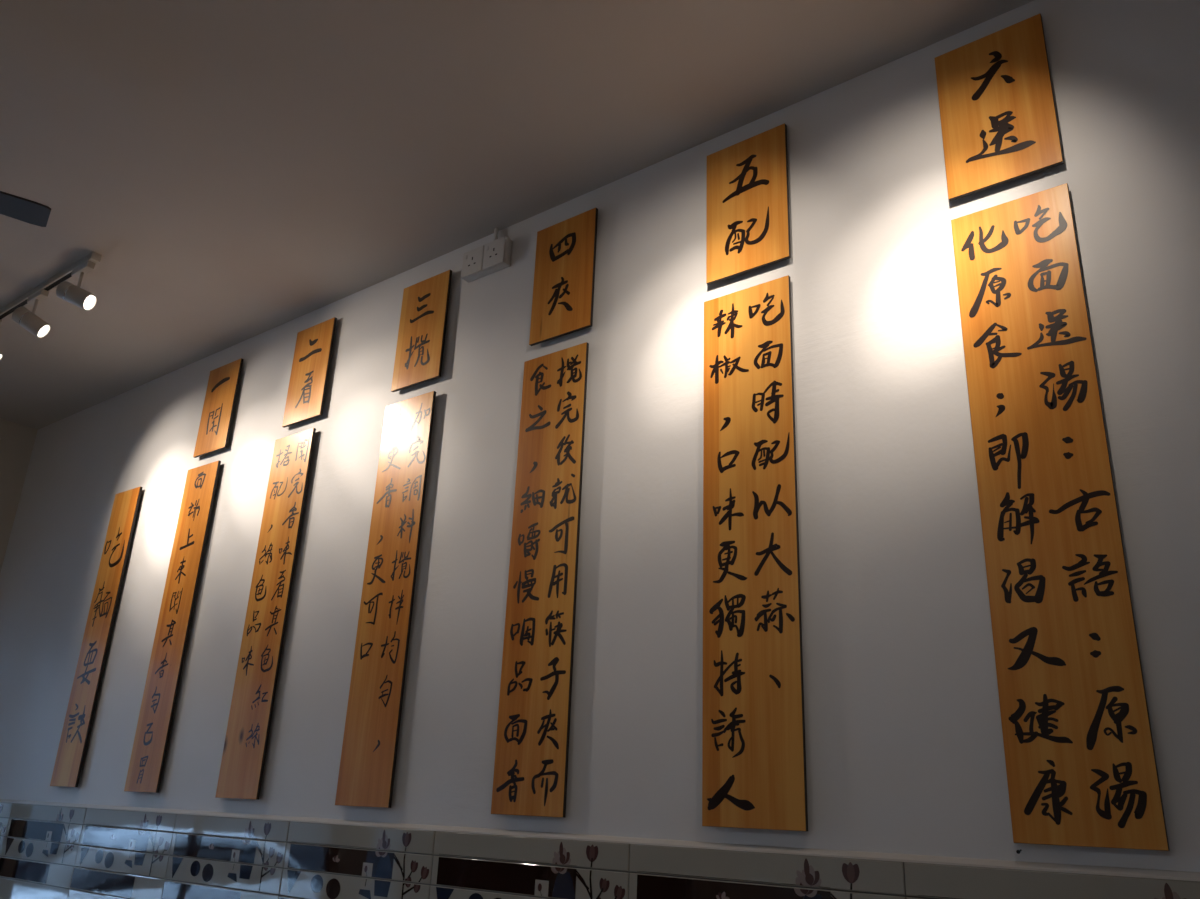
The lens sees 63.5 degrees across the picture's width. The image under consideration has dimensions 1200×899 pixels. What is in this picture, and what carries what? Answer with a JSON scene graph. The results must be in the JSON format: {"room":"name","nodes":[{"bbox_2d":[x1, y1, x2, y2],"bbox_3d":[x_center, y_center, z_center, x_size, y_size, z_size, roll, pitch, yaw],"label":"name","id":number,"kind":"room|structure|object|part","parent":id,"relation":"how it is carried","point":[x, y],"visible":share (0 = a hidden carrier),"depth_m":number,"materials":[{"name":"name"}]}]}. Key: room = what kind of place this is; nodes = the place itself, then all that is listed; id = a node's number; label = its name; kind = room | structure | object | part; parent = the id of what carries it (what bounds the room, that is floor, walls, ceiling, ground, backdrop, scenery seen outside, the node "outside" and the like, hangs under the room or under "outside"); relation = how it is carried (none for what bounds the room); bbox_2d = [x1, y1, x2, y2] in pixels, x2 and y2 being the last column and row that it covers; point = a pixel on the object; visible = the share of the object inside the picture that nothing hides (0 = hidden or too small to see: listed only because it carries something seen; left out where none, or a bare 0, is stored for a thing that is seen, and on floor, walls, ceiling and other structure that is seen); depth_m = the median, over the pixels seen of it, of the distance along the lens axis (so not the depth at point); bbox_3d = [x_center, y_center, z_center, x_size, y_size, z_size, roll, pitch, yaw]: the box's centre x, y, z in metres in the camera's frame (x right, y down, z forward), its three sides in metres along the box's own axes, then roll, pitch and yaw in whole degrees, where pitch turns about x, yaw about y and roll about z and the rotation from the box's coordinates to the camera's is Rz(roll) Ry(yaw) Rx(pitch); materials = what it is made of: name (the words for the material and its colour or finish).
{"room":"eatery","nodes":[
{"label":"eatery","id":0,"kind":"room"},
{"bbox_2d":[0,418,37,572],"bbox_3d":[-6.547,0.227,2.783,0.200,3.491,8.629,-13,-25,36],"label":"wall","id":1,"kind":"structure","parent":0,"point":[17,441],"depth_m":6.32,"materials":[{"name":"paint"}]},
{"bbox_2d":[0,0,1033,429],"bbox_3d":[-2.578,-2.381,0.547,10.045,0.150,9.029,-13,-25,36],"label":"ceiling","id":2,"kind":"structure","parent":0,"point":[237,171],"depth_m":3.44,"materials":[{"name":"paint"}]},
{"bbox_2d":[0,191,50,226],"bbox_3d":[-2.506,-1.057,3.243,1.147,0.441,1.171,-13,-25,36],"label":"ceiling fan","id":3,"kind":"object","parent":2,"relation":"hanging from","point":[13,206],"visible":1,"depth_m":3.40,"materials":[{"name":"black metal"}]},
{"bbox_2d":[0,252,101,319],"bbox_3d":[-3.256,-0.624,5.071,2.560,0.036,0.042,-13,-25,36],"label":"ceiling track","id":4,"kind":"object","parent":2,"relation":"attached to","point":[52,283],"visible":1,"depth_m":4.56,"materials":[{"name":"grey metal"}]},
{"bbox_2d":[11,289,50,337],"bbox_3d":[-2.691,-0.639,4.607,0.167,0.222,0.113,2,-20,2],"label":"track spotlight","id":5,"kind":"object","parent":4,"relation":"attached to","point":[22,316],"visible":1,"depth_m":4.57,"materials":[{"name":"grey metal"}]},
{"bbox_3d":[-2.690,-0.672,4.619,0.014,0.096,0.015,-13,-25,36],"label":"stem","id":6,"kind":"part","parent":5,"relation":"part of","materials":[{"name":"grey metal"}]},
{"bbox_2d":[56,261,96,310],"bbox_3d":[-2.335,-0.724,4.346,0.168,0.216,0.101,-1,-21,9],"label":"track spotlight","id":7,"kind":"object","parent":4,"relation":"attached to","point":[66,291],"visible":1,"depth_m":4.31,"materials":[{"name":"grey metal"}]},
{"bbox_3d":[-2.334,-0.754,4.357,0.014,0.096,0.015,-13,-25,36],"label":"stem","id":8,"kind":"part","parent":7,"relation":"part of","materials":[{"name":"grey metal"}]},
{"bbox_2d":[0,0,1199,871],"bbox_3d":[0.042,0.647,3.149,10.045,3.491,0.200,-13,-25,36],"label":"wall","id":9,"kind":"structure","parent":0,"point":[905,754],"depth_m":3.02,"materials":[{"name":"white paint"}]},
{"bbox_2d":[50,487,141,786],"bbox_3d":[-2.625,0.952,5.087,0.269,1.543,0.030,-13,-25,36],"label":"sign board","id":10,"kind":"object","parent":9,"relation":"attached to","point":[69,760],"visible":1,"depth_m":5.05,"materials":[{"name":"brown wood"}]},
{"bbox_2d":[124,461,220,792],"bbox_3d":[-2.032,0.815,4.649,0.281,1.561,0.030,-13,-25,36],"label":"sign board","id":11,"kind":"object","parent":9,"relation":"attached to","point":[146,765],"visible":1,"depth_m":4.61,"materials":[{"name":"brown wood"}]},
{"bbox_2d":[193,358,242,457],"bbox_3d":[-1.965,-0.211,5.013,0.288,0.489,0.030,-13,-25,36],"label":"sign board","id":12,"kind":"object","parent":9,"relation":"attached to","point":[223,382],"visible":1,"depth_m":4.99,"materials":[{"name":"brown wood"}]},
{"bbox_2d":[215,428,315,799],"bbox_3d":[-1.434,0.674,4.210,0.290,1.584,0.030,-13,-25,36],"label":"sign board","id":13,"kind":"object","parent":9,"relation":"attached to","point":[253,697],"visible":1,"depth_m":4.17,"materials":[{"name":"brown wood"}]},
{"bbox_2d":[282,317,336,427],"bbox_3d":[-1.363,-0.360,4.573,0.288,0.496,0.030,-13,-25,36],"label":"sign board","id":14,"kind":"object","parent":9,"relation":"attached to","point":[307,387],"visible":1,"depth_m":4.55,"materials":[{"name":"brown wood"}]},
{"bbox_2d":[335,391,435,807],"bbox_3d":[-0.813,0.536,3.749,0.295,1.586,0.030,-13,-25,36],"label":"sign board","id":15,"kind":"object","parent":9,"relation":"attached to","point":[366,776],"visible":1,"depth_m":3.70,"materials":[{"name":"brown wood"}]},
{"bbox_2d":[391,270,451,391],"bbox_3d":[-0.752,-0.501,4.122,0.292,0.495,0.030,-13,-25,36],"label":"sign board","id":16,"kind":"object","parent":9,"relation":"attached to","point":[424,309],"visible":1,"depth_m":4.10,"materials":[{"name":"brown wood"}]},
{"bbox_2d":[461,228,512,282],"bbox_3d":[-0.465,-0.817,3.999,0.240,0.198,0.048,-13,-25,36],"label":"power outlet","id":17,"kind":"object","parent":9,"relation":"attached to","point":[482,261],"visible":1,"depth_m":3.96,"materials":[{"name":"white plastic"}]},
{"bbox_3d":[-0.525,-0.774,4.009,0.117,0.120,0.010,-13,-25,36],"label":"plate","id":18,"kind":"part","parent":17,"relation":"part of","materials":[{"name":"white plastic"}]},
{"bbox_3d":[-0.428,-0.796,3.938,0.117,0.120,0.010,-13,-25,36],"label":"plate","id":19,"kind":"part","parent":17,"relation":"part of","materials":[{"name":"white plastic"}]},
{"bbox_2d":[491,342,588,817],"bbox_3d":[-0.189,0.392,3.289,0.299,1.591,0.030,-13,-25,36],"label":"sign board","id":20,"kind":"object","parent":9,"relation":"attached to","point":[530,777],"visible":1,"depth_m":3.24,"materials":[{"name":"brown wood"}]},
{"bbox_2d":[529,208,597,345],"bbox_3d":[-0.133,-0.649,3.668,0.294,0.498,0.030,-13,-25,36],"label":"sign board","id":21,"kind":"object","parent":9,"relation":"attached to","point":[565,259],"visible":1,"depth_m":3.65,"materials":[{"name":"brown wood"}]},
{"bbox_2d":[0,802,1199,898],"bbox_3d":[-0.069,1.641,2.686,9.645,1.037,0.018,-13,-25,36],"label":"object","id":22,"kind":"structure","parent":9,"relation":"attached to","point":[47,851],"depth_m":3.24,"materials":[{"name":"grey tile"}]},
{"bbox_2d":[0,799,1199,881],"bbox_3d":[-0.047,1.148,2.871,9.645,0.018,0.016,-13,-25,36],"label":"trim","id":23,"kind":"structure","parent":9,"relation":"attached to","point":[1005,864],"depth_m":2.58,"materials":[{"name":"grey tile"}]},
{"bbox_2d":[706,123,790,284],"bbox_3d":[0.489,-0.809,3.216,0.302,0.507,0.030,-13,-25,36],"label":"sign board","id":24,"kind":"object","parent":9,"relation":"attached to","point":[748,214],"visible":1,"depth_m":3.20,"materials":[{"name":"brown wood"}]},
{"bbox_2d":[702,275,807,830],"bbox_3d":[0.439,0.243,2.827,0.308,1.606,0.030,-13,-25,36],"label":"sign board","id":25,"kind":"object","parent":9,"relation":"attached to","point":[754,748],"visible":1,"depth_m":2.77,"materials":[{"name":"brown wood"}]},
{"bbox_2d":[934,14,1063,200],"bbox_3d":[1.123,-0.966,2.752,0.302,0.503,0.030,-13,-25,36],"label":"sign board","id":26,"kind":"object","parent":9,"relation":"attached to","point":[999,123],"visible":1,"depth_m":2.73,"materials":[{"name":"brown wood"}]},
{"bbox_2d":[951,183,1169,850],"bbox_3d":[1.079,0.091,2.357,0.304,1.619,0.030,-13,-25,36],"label":"sign board","id":27,"kind":"object","parent":9,"relation":"attached to","point":[1080,759],"visible":1,"depth_m":2.29,"materials":[{"name":"brown wood"}]}
]}

